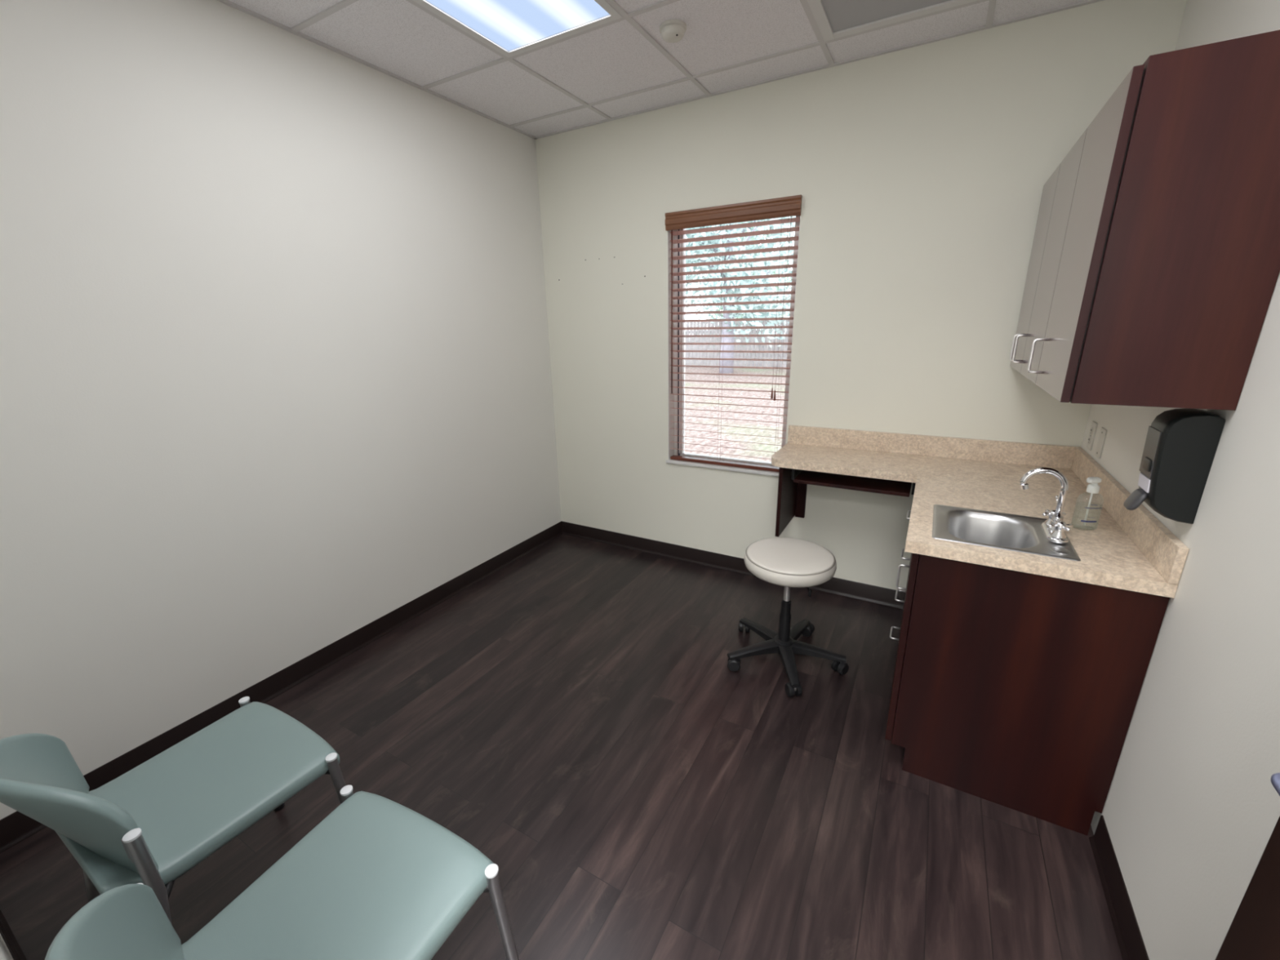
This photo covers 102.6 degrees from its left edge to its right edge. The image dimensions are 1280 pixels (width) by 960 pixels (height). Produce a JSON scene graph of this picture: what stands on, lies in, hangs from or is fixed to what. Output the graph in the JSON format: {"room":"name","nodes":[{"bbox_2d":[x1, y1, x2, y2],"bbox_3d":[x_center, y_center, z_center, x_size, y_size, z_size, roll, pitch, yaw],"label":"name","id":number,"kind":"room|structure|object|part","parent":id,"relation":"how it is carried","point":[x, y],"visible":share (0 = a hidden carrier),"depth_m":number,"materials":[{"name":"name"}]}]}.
{"room":"examination room","nodes":[
{"label":"examination room","id":0,"kind":"room"},
{"bbox_2d":[0,933,13,959],"bbox_3d":[-0.813,0.066,0.399,3.007,2.789,0.130,8,19,28],"label":"wall","id":1,"kind":"structure","parent":0,"point":[5,954],"depth_m":1.02,"materials":[{"name":"beige paint"}]},
{"bbox_2d":[0,909,26,959],"bbox_3d":[-1.200,1.267,1.096,1.965,0.100,0.016,8,19,28],"label":"baseboard","id":2,"kind":"structure","parent":1,"relation":"attached to","point":[14,948],"depth_m":1.36,"materials":[{"name":"black plastic"}]},
{"bbox_2d":[0,0,561,819],"bbox_3d":[-1.452,-0.521,2.371,0.130,2.789,3.085,8,19,28],"label":"wall","id":3,"kind":"structure","parent":0,"point":[275,375],"depth_m":1.99,"materials":[{"name":"beige paint"}]},
{"bbox_2d":[0,520,562,853],"bbox_3d":[-1.330,0.757,2.782,0.016,0.100,2.955,8,19,28],"label":"baseboard","id":4,"kind":"structure","parent":3,"relation":"attached to","point":[16,827],"depth_m":2.35,"materials":[{"name":"black plastic"}]},
{"bbox_2d":[0,533,1122,959],"bbox_3d":[0.040,1.322,1.177,4.330,0.100,4.830,8,19,28],"label":"floor","id":5,"kind":"structure","parent":0,"point":[575,714],"depth_m":1.77,"materials":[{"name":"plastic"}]},
{"bbox_2d":[0,696,346,924],"bbox_3d":[-1.142,0.851,1.310,0.551,0.770,0.553,8,19,28],"label":"chair","id":6,"kind":"object","parent":5,"relation":"on","point":[152,824],"visible":0.91,"depth_m":1.22,"materials":[{"name":"teal leather"}]},
{"bbox_3d":[-1.243,0.678,1.078,0.430,0.300,0.160,8,19,28],"label":"backrest","id":7,"kind":"part","parent":6,"relation":"part of","materials":[{"name":"teal leather"}]},
{"bbox_3d":[-1.434,0.936,1.312,0.028,0.596,0.086,15,23,43],"label":"leg","id":8,"kind":"part","parent":6,"relation":"part of","materials":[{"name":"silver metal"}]},
{"bbox_3d":[-1.008,0.999,1.079,0.028,0.596,0.086,3,17,14],"label":"leg","id":9,"kind":"part","parent":6,"relation":"part of","materials":[{"name":"silver metal"}]},
{"bbox_3d":[-1.125,0.764,1.318,0.448,0.109,0.477,8,19,28],"label":"seat","id":10,"kind":"part","parent":6,"relation":"part of","materials":[{"name":"teal leather"}]},
{"bbox_3d":[-1.232,0.898,1.673,0.025,0.451,0.058,-10,19,-26],"label":"leg","id":11,"kind":"part","parent":6,"relation":"part of","materials":[{"name":"silver metal"}]},
{"bbox_3d":[-0.935,0.831,1.242,0.062,0.027,0.385,8,19,28],"label":"rail","id":12,"kind":"part","parent":6,"relation":"part of","materials":[{"name":"black plastic"}]},
{"bbox_3d":[-0.805,0.960,1.439,0.058,0.451,0.025,-2,17,-3],"label":"leg","id":13,"kind":"part","parent":6,"relation":"part of","materials":[{"name":"silver metal"}]},
{"bbox_2d":[44,785,519,959],"bbox_3d":[-0.621,0.936,0.996,0.551,0.770,0.553,7,19,25],"label":"chair","id":14,"kind":"object","parent":5,"relation":"on","point":[377,878],"visible":1,"depth_m":1.01,"materials":[{"name":"teal leather"}]},
{"bbox_3d":[-0.711,0.764,0.759,0.430,0.300,0.160,7,19,25],"label":"backrest","id":15,"kind":"part","parent":14,"relation":"part of","materials":[{"name":"green plastic"}]},
{"bbox_3d":[-0.606,0.849,1.005,0.448,0.109,0.477,7,19,25],"label":"seat","id":16,"kind":"part","parent":14,"relation":"part of","materials":[{"name":"green plastic"}]},
{"bbox_3d":[-0.733,0.985,1.353,0.025,0.451,0.058,-11,20,-30],"label":"leg","id":17,"kind":"part","parent":14,"relation":"part of","materials":[{"name":"silver metal"}]},
{"bbox_3d":[-0.411,0.912,0.941,0.062,0.027,0.385,7,19,25],"label":"rail","id":18,"kind":"part","parent":14,"relation":"part of","materials":[{"name":"grey metal"}]},
{"bbox_3d":[-0.291,1.039,1.145,0.058,0.451,0.025,-3,17,-6],"label":"leg","id":19,"kind":"part","parent":14,"relation":"part of","materials":[{"name":"silver metal"}]},
{"bbox_2d":[727,537,848,697],"bbox_3d":[0.697,0.593,2.395,0.564,0.558,0.558,8,19,28],"label":"stool","id":20,"kind":"object","parent":5,"relation":"on","point":[788,562],"visible":1,"depth_m":2.34,"materials":[{"name":"white leather"}]},
{"bbox_3d":[0.534,0.797,2.413,0.250,0.046,0.062,-5,17,-13],"label":"arm","id":21,"kind":"part","parent":20,"relation":"part of","materials":[{"name":"black plastic"}]},
{"bbox_3d":[0.602,0.747,2.575,0.062,0.046,0.250,-11,20,-30],"label":"arm","id":22,"kind":"part","parent":20,"relation":"part of","materials":[{"name":"black plastic"}]},
{"bbox_3d":[0.674,0.829,2.301,0.062,0.046,0.250,0,17,4],"label":"arm","id":23,"kind":"part","parent":20,"relation":"part of","materials":[{"name":"black plastic"}]},
{"bbox_3d":[0.676,0.372,2.324,0.402,0.068,0.402,8,19,28],"label":"seat","id":24,"kind":"part","parent":20,"relation":"part of","materials":[{"name":"white leather"}]},
{"bbox_3d":[0.675,0.334,2.312,0.386,0.011,0.386,8,19,28],"label":"seat","id":25,"kind":"part","parent":20,"relation":"part of","materials":[{"name":"white leather"}]},
{"bbox_3d":[0.784,0.747,2.562,0.062,0.046,0.250,13,22,38],"label":"arm","id":26,"kind":"part","parent":20,"relation":"part of","materials":[{"name":"black plastic"}]},
{"bbox_3d":[0.743,0.488,2.329,0.016,0.061,0.086,-14,21,-35],"label":"height lever","id":27,"kind":"part","parent":20,"relation":"part of","materials":[{"name":"black plastic"}]},
{"bbox_3d":[0.828,0.798,2.393,0.250,0.046,0.062,6,18,21],"label":"arm","id":28,"kind":"part","parent":20,"relation":"part of","materials":[{"name":"black plastic"}]},
{"bbox_2d":[889,510,911,671],"bbox_3d":[1.517,0.458,2.288,0.642,0.848,0.816,8,19,28],"label":"base cabinet","id":29,"kind":"object","parent":5,"relation":"on","point":[908,511],"visible":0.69,"depth_m":2.25,"materials":[{"name":"brown wood"}]},
{"bbox_2d":[791,468,915,497],"bbox_3d":[1.088,-0.034,2.608,0.568,0.078,0.332,8,19,28],"label":"shelf","id":30,"kind":"object","parent":29,"relation":"attached to","point":[900,488],"visible":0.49,"depth_m":2.53,"materials":[{"name":"brown wood"}]},
{"bbox_3d":[0.860,-0.075,2.761,0.014,0.078,0.280,8,19,28],"label":"slide rail","id":31,"kind":"part","parent":30,"relation":"part of","materials":[{"name":"black metal"}]},
{"bbox_3d":[1.342,-0.005,2.498,0.014,0.078,0.280,8,19,28],"label":"slide rail","id":32,"kind":"part","parent":30,"relation":"part of","materials":[{"name":"black plastic"}]},
{"bbox_3d":[1.155,0.694,2.324,0.038,0.008,0.106,8,19,28],"label":"handle","id":33,"kind":"part","parent":29,"relation":"part of","materials":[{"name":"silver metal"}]},
{"bbox_3d":[1.152,0.512,2.268,0.038,0.008,0.106,8,19,28],"label":"handle","id":34,"kind":"part","parent":29,"relation":"part of","materials":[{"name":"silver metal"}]},
{"bbox_3d":[1.148,0.321,2.210,0.038,0.008,0.106,8,19,28],"label":"handle","id":35,"kind":"part","parent":29,"relation":"part of","materials":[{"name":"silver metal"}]},
{"bbox_3d":[1.144,0.149,2.158,0.038,0.008,0.106,8,19,28],"label":"handle","id":36,"kind":"part","parent":29,"relation":"part of","materials":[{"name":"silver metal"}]},
{"bbox_2d":[771,425,1189,598],"bbox_3d":[1.120,-0.004,2.130,1.302,0.140,1.227,8,19,28],"label":"countertop","id":37,"kind":"structure","parent":29,"relation":"on","point":[1131,550],"depth_m":1.99,"materials":[{"name":"beige stone"}]},
{"bbox_2d":[932,504,1080,560],"bbox_3d":[1.180,0.235,1.712,0.373,0.165,0.354,8,19,28],"label":"sink","id":38,"kind":"object","parent":37,"relation":"in","point":[1007,531],"visible":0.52,"depth_m":1.78,"materials":[{"name":"silver metal"}]},
{"bbox_2d":[1019,466,1073,543],"bbox_3d":[1.275,0.067,1.615,0.147,0.218,0.176,8,19,28],"label":"faucet","id":39,"kind":"object","parent":37,"relation":"on","point":[1054,526],"visible":1,"depth_m":1.59,"materials":[{"name":"silver metal"}]},
{"bbox_3d":[1.264,0.042,1.613,0.123,0.168,0.019,8,19,28],"label":"spout","id":40,"kind":"part","parent":39,"relation":"part of","materials":[{"name":"silver metal"}]},
{"bbox_3d":[1.339,0.122,1.661,0.040,0.051,0.040,8,19,28],"label":"valve stem","id":41,"kind":"part","parent":39,"relation":"part of","materials":[{"name":"silver metal"}]},
{"bbox_3d":[1.338,0.110,1.657,0.055,0.012,0.055,-17,23,-42],"label":"cross handle","id":42,"kind":"part","parent":39,"relation":"part of","materials":[{"name":"silver metal"}]},
{"bbox_3d":[1.312,0.166,1.624,0.054,0.022,0.164,8,19,28],"label":"plate","id":43,"kind":"part","parent":39,"relation":"part of","materials":[{"name":"silver metal"}]},
{"bbox_3d":[1.284,0.151,1.569,0.040,0.051,0.040,8,19,28],"label":"valve stem","id":44,"kind":"part","parent":39,"relation":"part of","materials":[{"name":"silver metal"}]},
{"bbox_3d":[1.284,0.139,1.566,0.055,0.012,0.055,-17,23,-42],"label":"cross handle","id":45,"kind":"part","parent":39,"relation":"part of","materials":[{"name":"silver metal"}]},
{"bbox_2d":[1080,476,1102,524],"bbox_3d":[1.455,0.074,1.659,0.073,0.174,0.050,1,17,7],"label":"pump bottle","id":46,"kind":"object","parent":37,"relation":"on","point":[1093,487],"visible":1,"depth_m":1.64,"materials":[{"name":"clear plastic"}]},
{"bbox_2d":[1084,506,1102,509],"bbox_3d":[1.453,0.090,1.641,0.049,0.005,0.006,1,17,6],"label":"print","id":47,"kind":"object","parent":46,"relation":"on","point":[1088,508],"depth_m":1.64,"materials":[{"name":"grey"}]},
{"bbox_2d":[884,552,1169,835],"bbox_3d":[1.220,0.617,1.786,0.642,0.848,0.389,8,19,28],"label":"base cabinet","id":48,"kind":"object","parent":5,"relation":"on","point":[1017,691],"visible":0.95,"depth_m":1.59,"materials":[{"name":"brown wood"}]},
{"bbox_3d":[0.982,0.536,1.902,0.020,0.732,0.387,8,19,28],"label":"door","id":49,"kind":"part","parent":48,"relation":"part of","materials":[{"name":"brown wood"}]},
{"bbox_3d":[1.017,0.376,1.986,0.038,0.106,0.008,8,19,28],"label":"handle","id":50,"kind":"part","parent":48,"relation":"part of","materials":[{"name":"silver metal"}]},
{"bbox_3d":[1.003,0.534,1.899,0.015,0.748,0.367,8,19,28],"label":"frame","id":51,"kind":"part","parent":48,"relation":"part of","materials":[{"name":"brown wood"}]},
{"bbox_2d":[228,0,1085,136],"bbox_3d":[-0.047,-1.338,0.308,4.330,0.120,4.700,8,19,28],"label":"ceiling","id":52,"kind":"structure","parent":0,"point":[398,37],"depth_m":2.21,"materials":[{"name":"tile"}]},
{"bbox_2d":[412,0,622,57],"bbox_3d":[-0.617,-1.703,1.601,0.587,0.092,1.196,8,19,28],"label":"ceiling light","id":53,"kind":"object","parent":52,"relation":"attached to","point":[511,28],"visible":0.85,"depth_m":1.98,"materials":[{"name":"white plastic"}]},
{"bbox_2d":[217,0,1104,139],"bbox_3d":[-0.080,-1.591,1.299,3.007,0.031,2.955,8,19,28],"label":"ceiling grid","id":54,"kind":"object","parent":52,"relation":"attached to","point":[628,16],"depth_m":2.23,"materials":[{"name":"white metal"}]},
{"bbox_2d":[659,19,686,43],"bbox_3d":[0.133,-1.797,2.062,0.108,0.042,0.108,8,19,28],"label":"smoke detector","id":55,"kind":"object","parent":52,"relation":"attached to","point":[672,31],"visible":1,"depth_m":2.03,"materials":[{"name":"white plastic"}]},
{"bbox_2d":[807,0,977,41],"bbox_3d":[0.895,-1.756,1.790,0.587,0.021,0.587,8,19,28],"label":"ceiling vent","id":56,"kind":"object","parent":52,"relation":"in","point":[834,19],"visible":1,"depth_m":1.98,"materials":[{"name":"white metal"}]},
{"bbox_3d":[0.895,-1.754,1.791,0.503,0.004,0.503,8,19,28],"label":"perforated panel","id":57,"kind":"part","parent":56,"relation":"part of","materials":[{"name":"grey metal"}]},
{"bbox_2d":[535,0,1186,591],"bbox_3d":[0.705,-0.673,2.982,3.267,2.939,0.130,8,19,28],"label":"wall","id":58,"kind":"structure","parent":0,"point":[920,173],"depth_m":2.59,"materials":[{"name":"beige paint"}]},
{"bbox_2d":[666,215,800,476],"bbox_3d":[0.530,-0.790,3.036,0.782,1.482,0.141,8,19,28],"label":"window","id":59,"kind":"structure","parent":58,"relation":"in","point":[676,419],"depth_m":3.20,"materials":[{"name":"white plastic"}]},
{"bbox_3d":[0.535,-0.085,3.232,0.782,0.020,0.101,8,19,28],"label":"sill","id":60,"kind":"part","parent":59,"relation":"part of","materials":[{"name":"white wood"}]},
{"bbox_2d":[665,195,802,471],"bbox_3d":[0.510,-0.791,3.000,0.764,1.462,0.084,8,19,28],"label":"window blind","id":61,"kind":"object","parent":59,"relation":"attached to","point":[791,206],"visible":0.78,"depth_m":2.89,"materials":[{"name":"brown wood"}]},
{"bbox_3d":[0.242,-0.815,3.169,0.001,1.380,0.053,8,19,28],"label":"ladder cord","id":62,"kind":"part","parent":61,"relation":"part of","materials":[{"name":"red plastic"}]},
{"bbox_3d":[0.484,-0.780,3.038,0.001,1.380,0.053,8,19,28],"label":"ladder cord","id":63,"kind":"part","parent":61,"relation":"part of","materials":[{"name":"fabric"}]},
{"bbox_3d":[0.534,-0.105,3.220,0.741,0.020,0.046,8,19,28],"label":"rail","id":64,"kind":"part","parent":61,"relation":"part of","materials":[{"name":"brown wood"}]},
{"bbox_3d":[0.744,-0.947,2.787,0.002,0.885,0.006,8,19,28],"label":"lift cord","id":65,"kind":"part","parent":61,"relation":"part of","materials":[{"name":"brown fabric"}]},
{"bbox_3d":[0.794,-0.735,2.868,0.001,1.380,0.053,8,19,28],"label":"ladder cord","id":66,"kind":"part","parent":61,"relation":"part of","materials":[{"name":"fabric"}]},
{"bbox_3d":[0.774,-0.938,2.772,0.037,0.895,0.002,6,18,22],"label":"lift cord","id":67,"kind":"part","parent":61,"relation":"part of","materials":[{"name":"brown fabric"}]},
{"bbox_2d":[561,520,905,608],"bbox_3d":[0.441,0.523,3.430,2.415,0.100,0.016,8,19,28],"label":"baseboard","id":68,"kind":"structure","parent":58,"relation":"attached to","point":[864,592],"depth_m":3.43,"materials":[{"name":"black plastic"}]},
{"bbox_2d":[775,466,807,537],"bbox_3d":[0.843,0.074,2.826,0.071,0.400,0.384,8,19,28],"label":"support bracket","id":69,"kind":"object","parent":58,"relation":"attached to","point":[791,498],"visible":0.57,"depth_m":2.81,"materials":[{"name":"brown wood"}]},
{"bbox_3d":[0.820,0.066,2.837,0.019,0.390,0.384,8,19,28],"label":"panel","id":70,"kind":"part","parent":69,"relation":"part of","materials":[{"name":"brown wood"}]},
{"bbox_2d":[787,425,1075,469],"bbox_3d":[1.408,-0.182,2.631,1.282,0.102,0.020,8,19,28],"label":"backsplash","id":71,"kind":"structure","parent":58,"relation":"attached to","point":[991,451],"depth_m":2.57,"materials":[{"name":"beige stone"}]},
{"bbox_2d":[1081,0,1279,959],"bbox_3d":[1.279,-0.124,0.880,0.130,2.789,3.085,8,19,28],"label":"wall","id":72,"kind":"structure","parent":0,"point":[1191,811],"depth_m":1.14,"materials":[{"name":"beige paint"}]},
{"bbox_2d":[1086,421,1097,450],"bbox_3d":[1.917,-0.188,2.178,0.009,0.117,0.072,8,19,28],"label":"power outlet","id":73,"kind":"object","parent":72,"relation":"attached to","point":[1094,425],"visible":1,"depth_m":2.17,"materials":[{"name":"white plastic"}]},
{"bbox_2d":[1089,426,1093,435],"bbox_3d":[1.914,-0.208,2.173,0.003,0.033,0.033,8,19,28],"label":"socket","id":74,"kind":"object","parent":73,"relation":"attached to","point":[1091,428],"depth_m":2.17,"materials":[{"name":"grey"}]},
{"bbox_2d":[1094,426,1106,458],"bbox_3d":[1.844,-0.149,2.053,0.007,0.117,0.072,8,19,28],"label":"blank wall plate","id":75,"kind":"object","parent":72,"relation":"attached to","point":[1103,432],"visible":1,"depth_m":2.04,"materials":[{"name":"white plastic"}]},
{"bbox_2d":[1088,815,1149,959],"bbox_3d":[0.975,1.296,0.856,0.016,0.100,1.739,8,19,28],"label":"baseboard","id":76,"kind":"structure","parent":72,"relation":"attached to","point":[1128,935],"depth_m":1.39,"materials":[{"name":"black plastic"}]},
{"bbox_2d":[1071,446,1189,584],"bbox_3d":[1.678,0.059,1.820,0.020,0.102,1.227,8,19,28],"label":"backsplash","id":77,"kind":"structure","parent":72,"relation":"attached to","point":[1168,554],"depth_m":1.55,"materials":[{"name":"beige stone"}]},
{"bbox_2d":[1009,30,1279,410],"bbox_3d":[1.510,-0.703,1.667,0.361,0.750,1.224,8,19,28],"label":"upper cabinet","id":78,"kind":"object","parent":72,"relation":"attached to","point":[1153,269],"visible":1,"depth_m":1.17,"materials":[{"name":"brown wood"}]},
{"bbox_3d":[1.505,-0.527,2.043,0.040,0.108,0.008,8,19,28],"label":"handle","id":79,"kind":"part","parent":78,"relation":"part of","materials":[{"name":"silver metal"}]},
{"bbox_3d":[1.463,-0.504,1.973,0.040,0.108,0.008,8,19,28],"label":"handle","id":80,"kind":"part","parent":78,"relation":"part of","materials":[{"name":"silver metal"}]},
{"bbox_3d":[1.601,-0.823,2.078,0.019,0.735,0.377,8,19,28],"label":"door","id":81,"kind":"part","parent":78,"relation":"part of","materials":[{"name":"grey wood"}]},
{"bbox_3d":[1.247,-0.389,1.607,0.040,0.108,0.008,8,19,28],"label":"handle","id":82,"kind":"part","parent":78,"relation":"part of","materials":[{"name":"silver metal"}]},
{"bbox_3d":[1.409,-0.720,1.754,0.019,0.735,0.398,8,19,28],"label":"door","id":83,"kind":"part","parent":78,"relation":"part of","materials":[{"name":"grey laminate"}]},
{"bbox_3d":[1.203,-0.610,1.405,0.019,0.735,0.435,8,19,28],"label":"door","id":84,"kind":"part","parent":78,"relation":"part of","materials":[{"name":"grey laminate"}]},
{"bbox_2d":[1123,408,1225,524],"bbox_3d":[1.367,-0.042,1.329,0.121,0.281,0.113,8,19,28],"label":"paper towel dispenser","id":85,"kind":"object","parent":72,"relation":"attached to","point":[1181,444],"visible":0.99,"depth_m":1.28,"materials":[{"name":"black plastic"}]},
{"bbox_3d":[1.329,0.052,1.374,0.034,0.056,0.064,8,19,28],"label":"push lever","id":86,"kind":"part","parent":85,"relation":"part of","materials":[{"name":"grey plastic"}]},
{"bbox_2d":[1215,772,1279,959],"bbox_3d":[0.725,0.414,0.298,0.122,2.098,1.019,8,19,28],"label":"door","id":87,"kind":"structure","parent":72,"relation":"in","point":[1253,933],"depth_m":0.80,"materials":[{"name":"brown wood"}]},
{"bbox_3d":[0.898,0.436,0.679,0.066,0.054,0.142,8,19,28],"label":"lever handle","id":88,"kind":"part","parent":87,"relation":"part of","materials":[{"name":"silver metal"}]},
{"label":"outside","id":89,"kind":"structure","parent":0,"visible":0},
{"bbox_2d":[684,337,786,462],"bbox_3d":[9.816,-7.928,31.425,70.000,0.100,59.870,8,19,28],"label":"ground","id":90,"kind":"structure","parent":89,"point":[766,433],"depth_m":10.05,"materials":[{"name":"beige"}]},
{"bbox_2d":[686,226,782,341],"bbox_3d":[5.742,-13.835,32.979,7.784,10.461,7.302,8,19,28],"label":"tree","id":91,"kind":"object","parent":90,"relation":"on","point":[695,236],"visible":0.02,"depth_m":33.62,"materials":[{"name":"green plant"}]},
{"bbox_2d":[684,320,789,367],"bbox_3d":[3.405,-5.433,20.346,22.000,1.830,0.120,8,19,28],"label":"wooden fence","id":92,"kind":"object","parent":90,"relation":"on","point":[691,324],"visible":0.02,"depth_m":20.13,"materials":[{"name":"brown wood"}]},
{"bbox_2d":[685,216,795,373],"bbox_3d":[2.924,-7.178,17.150,6.673,7.060,5.830,8,19,28],"label":"tree","id":93,"kind":"object","parent":90,"relation":"on","point":[735,291],"visible":0.33,"depth_m":16.65,"materials":[{"name":"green plant"}]},
{"bbox_2d":[691,218,791,351],"bbox_3d":[6.103,-11.559,26.541,7.516,9.843,5.741,8,19,28],"label":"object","id":94,"kind":"object","parent":90,"relation":"on","point":[775,288],"visible":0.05,"depth_m":26.76,"materials":[{"name":"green plant"}]},
{"bbox_2d":[766,231,795,320],"bbox_3d":[7.951,-9.090,20.333,6.156,8.660,5.449,8,19,28],"label":"tree","id":95,"kind":"object","parent":90,"relation":"on","point":[784,271],"visible":0.02,"depth_m":20.73,"materials":[{"name":"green plant"}]}
]}

